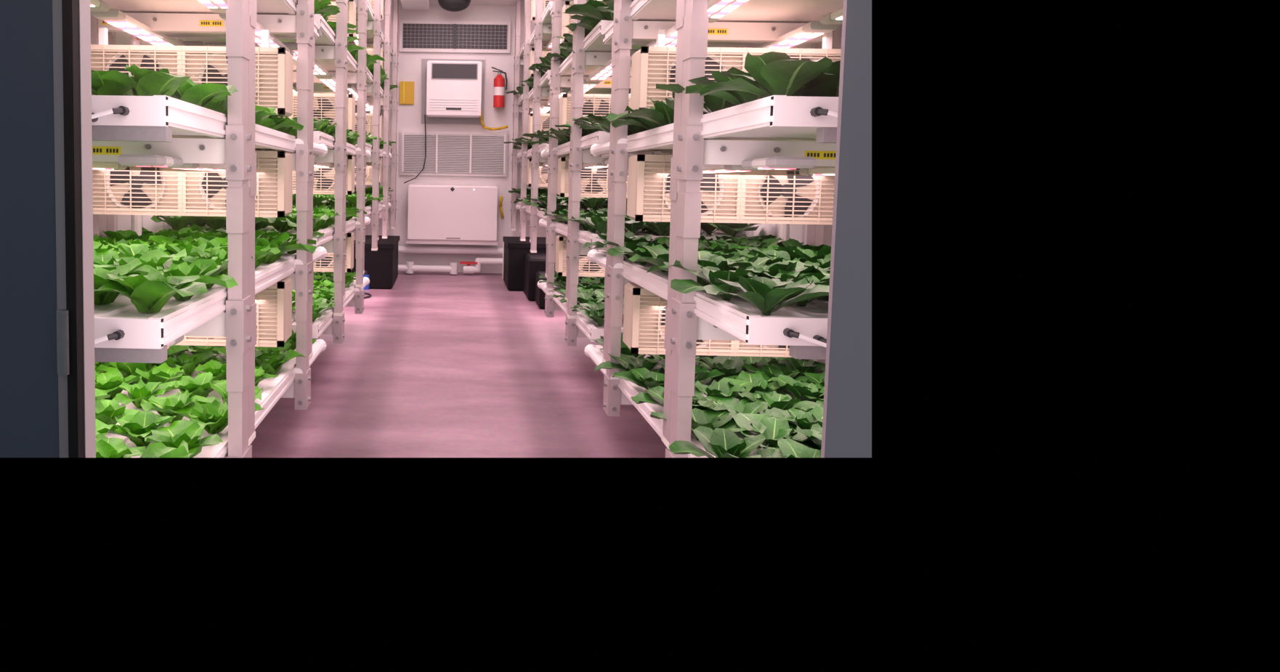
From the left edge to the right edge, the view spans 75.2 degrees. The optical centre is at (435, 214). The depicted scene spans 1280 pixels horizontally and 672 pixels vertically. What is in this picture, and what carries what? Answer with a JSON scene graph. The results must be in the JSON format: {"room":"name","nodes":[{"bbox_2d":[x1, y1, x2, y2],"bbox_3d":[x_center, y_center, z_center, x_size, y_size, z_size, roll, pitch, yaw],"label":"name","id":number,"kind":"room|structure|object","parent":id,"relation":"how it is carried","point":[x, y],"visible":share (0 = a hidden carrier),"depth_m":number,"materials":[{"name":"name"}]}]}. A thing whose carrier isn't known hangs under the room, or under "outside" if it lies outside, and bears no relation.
{"room":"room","nodes":[
{"label":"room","id":0,"kind":"room"},
{"bbox_2d":[112,31,177,233],"bbox_3d":[-1.192,-0.511,4.067,0.100,2.380,5.940,1,4,1],"label":"wall","id":1,"kind":"structure","parent":0,"point":[122,222],"depth_m":3.03,"materials":[{"name":"white paint"}]},
{"bbox_2d":[0,0,871,457],"bbox_3d":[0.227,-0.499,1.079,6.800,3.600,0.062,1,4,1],"label":"door frame","id":2,"kind":"structure","parent":0,"point":[47,370],"depth_m":1.11,"materials":[{"name":"grey metal"}]},
{"bbox_2d":[354,0,547,273],"bbox_3d":[0.160,-0.682,6.958,2.500,2.380,0.100,1,4,1],"label":"wall","id":3,"kind":"structure","parent":0,"point":[410,64],"depth_m":6.90,"materials":[{"name":"white paint"}]},
{"bbox_2d":[399,81,414,104],"bbox_3d":[-0.249,-1.044,6.880,0.125,0.197,0.024,1,4,1],"label":"sign","id":4,"kind":"object","parent":3,"relation":"attached to","point":[406,88],"visible":1,"depth_m":6.87,"materials":[{"name":"orange"}]},
{"bbox_2d":[398,242,504,278],"bbox_3d":[0.050,0.371,6.777,1.182,0.300,0.265,1,4,1],"label":"pipes","id":5,"kind":"object","parent":3,"relation":"attached to","point":[409,267],"depth_m":6.81,"materials":[{"name":"white plastic"}]},
{"bbox_2d":[406,183,497,245],"bbox_3d":[0.141,-0.006,6.830,0.769,0.509,0.246,1,4,1],"label":"panel","id":6,"kind":"object","parent":3,"relation":"attached to","point":[454,214],"depth_m":6.71,"materials":[{"name":"white metal"}]},
{"bbox_2d":[399,130,507,176],"bbox_3d":[0.154,-0.523,6.893,0.926,0.379,0.052,1,4,1],"label":"air vent","id":7,"kind":"object","parent":3,"relation":"attached to","point":[448,153],"depth_m":6.88,"materials":[{"name":"white metal"}]},
{"bbox_2d":[399,19,510,53],"bbox_3d":[0.163,-1.519,6.830,0.947,0.266,0.045,1,4,1],"label":"air vent","id":8,"kind":"object","parent":3,"relation":"in","point":[453,36],"visible":1,"depth_m":6.82,"materials":[{"name":"white metal"}]},
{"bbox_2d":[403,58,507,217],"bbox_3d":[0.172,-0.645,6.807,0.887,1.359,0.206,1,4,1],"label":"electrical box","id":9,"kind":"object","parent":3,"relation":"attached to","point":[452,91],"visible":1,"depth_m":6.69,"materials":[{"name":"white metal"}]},
{"bbox_2d":[491,66,507,108],"bbox_3d":[0.528,-1.082,6.810,0.121,0.342,0.118,-1,4,-31],"label":"fire extinguisher","id":10,"kind":"object","parent":3,"relation":"attached to","point":[499,89],"visible":1,"depth_m":6.77,"materials":[{"name":"red paint"}]},
{"bbox_2d":[438,0,470,11],"bbox_3d":[0.152,-1.725,6.589,0.270,0.100,0.270,1,4,1],"label":"dome","id":11,"kind":"object","parent":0,"point":[448,5],"depth_m":6.51,"materials":[{"name":"black plastic"}]},
{"bbox_2d":[248,271,669,457],"bbox_3d":[0.088,0.729,4.126,2.700,0.060,5.940,1,4,1],"label":"floor","id":12,"kind":"structure","parent":0,"point":[433,365],"depth_m":3.40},
{"bbox_2d":[90,0,398,457],"bbox_3d":[-0.724,-0.578,4.087,0.862,2.224,5.578,1,4,1],"label":"shelf rack","id":13,"kind":"object","parent":12,"relation":"on","point":[244,130],"visible":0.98,"depth_m":2.40,"materials":[{"name":"metal"}]},
{"bbox_2d":[318,235,399,289],"bbox_3d":[-0.609,0.368,6.325,0.600,0.345,0.670,1,4,1],"label":"tank","id":14,"kind":"object","parent":12,"relation":"on","point":[381,264],"visible":0.43,"depth_m":6.00,"materials":[{"name":"black plastic"}]},
{"bbox_2d":[362,270,371,298],"bbox_3d":[-0.580,0.506,5.800,0.254,0.140,0.477,1,4,1],"label":"pump","id":15,"kind":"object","parent":12,"relation":"on","point":[365,274],"depth_m":5.98,"materials":[{"name":"blue plastic"}]},
{"bbox_2d":[502,236,546,291],"bbox_3d":[0.850,0.386,6.262,0.620,0.365,0.545,1,4,1],"label":"tank","id":16,"kind":"object","parent":12,"relation":"on","point":[515,249],"visible":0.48,"depth_m":6.01,"materials":[{"name":"black plastic"}]},
{"bbox_2d":[523,252,555,301],"bbox_3d":[0.896,0.451,5.777,0.489,0.300,0.400,1,4,1],"label":"tank","id":17,"kind":"object","parent":12,"relation":"on","point":[533,262],"visible":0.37,"depth_m":5.59,"materials":[{"name":"black plastic"}]},
{"bbox_2d":[534,270,557,309],"bbox_3d":[0.910,0.515,5.420,0.446,0.220,0.280,1,4,1],"label":"tank","id":18,"kind":"object","parent":12,"relation":"on","point":[540,296],"visible":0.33,"depth_m":5.33,"materials":[{"name":"black plastic"}]},
{"bbox_2d":[503,0,843,457],"bbox_3d":[0.945,-0.552,4.094,0.888,2.222,5.622,1,4,1],"label":"shelf rack","id":19,"kind":"object","parent":12,"relation":"on","point":[650,130],"visible":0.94,"depth_m":2.38,"materials":[{"name":"metal"}]},
{"bbox_2d":[400,0,520,10],"bbox_3d":[0.207,-1.775,6.534,0.970,0.140,0.600,1,4,1],"label":"ceiling bulkhead","id":20,"kind":"object","parent":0,"point":[407,4],"depth_m":6.65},
{"bbox_2d":[714,42,815,360],"bbox_3d":[1.407,-0.466,4.023,0.100,2.380,5.940,1,4,1],"label":"wall","id":21,"kind":"structure","parent":0,"point":[798,232],"depth_m":3.00,"materials":[{"name":"white paint"}]},
{"label":"outside","id":22,"kind":"structure","parent":0,"visible":0},
{"bbox_2d":[0,0,1279,671],"bbox_3d":[0.015,0.012,0.060,0.129,0.078,0.001,0,0,0],"label":"background","id":23,"kind":"object","parent":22,"point":[1074,466],"visible":1,"depth_m":0.06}
]}

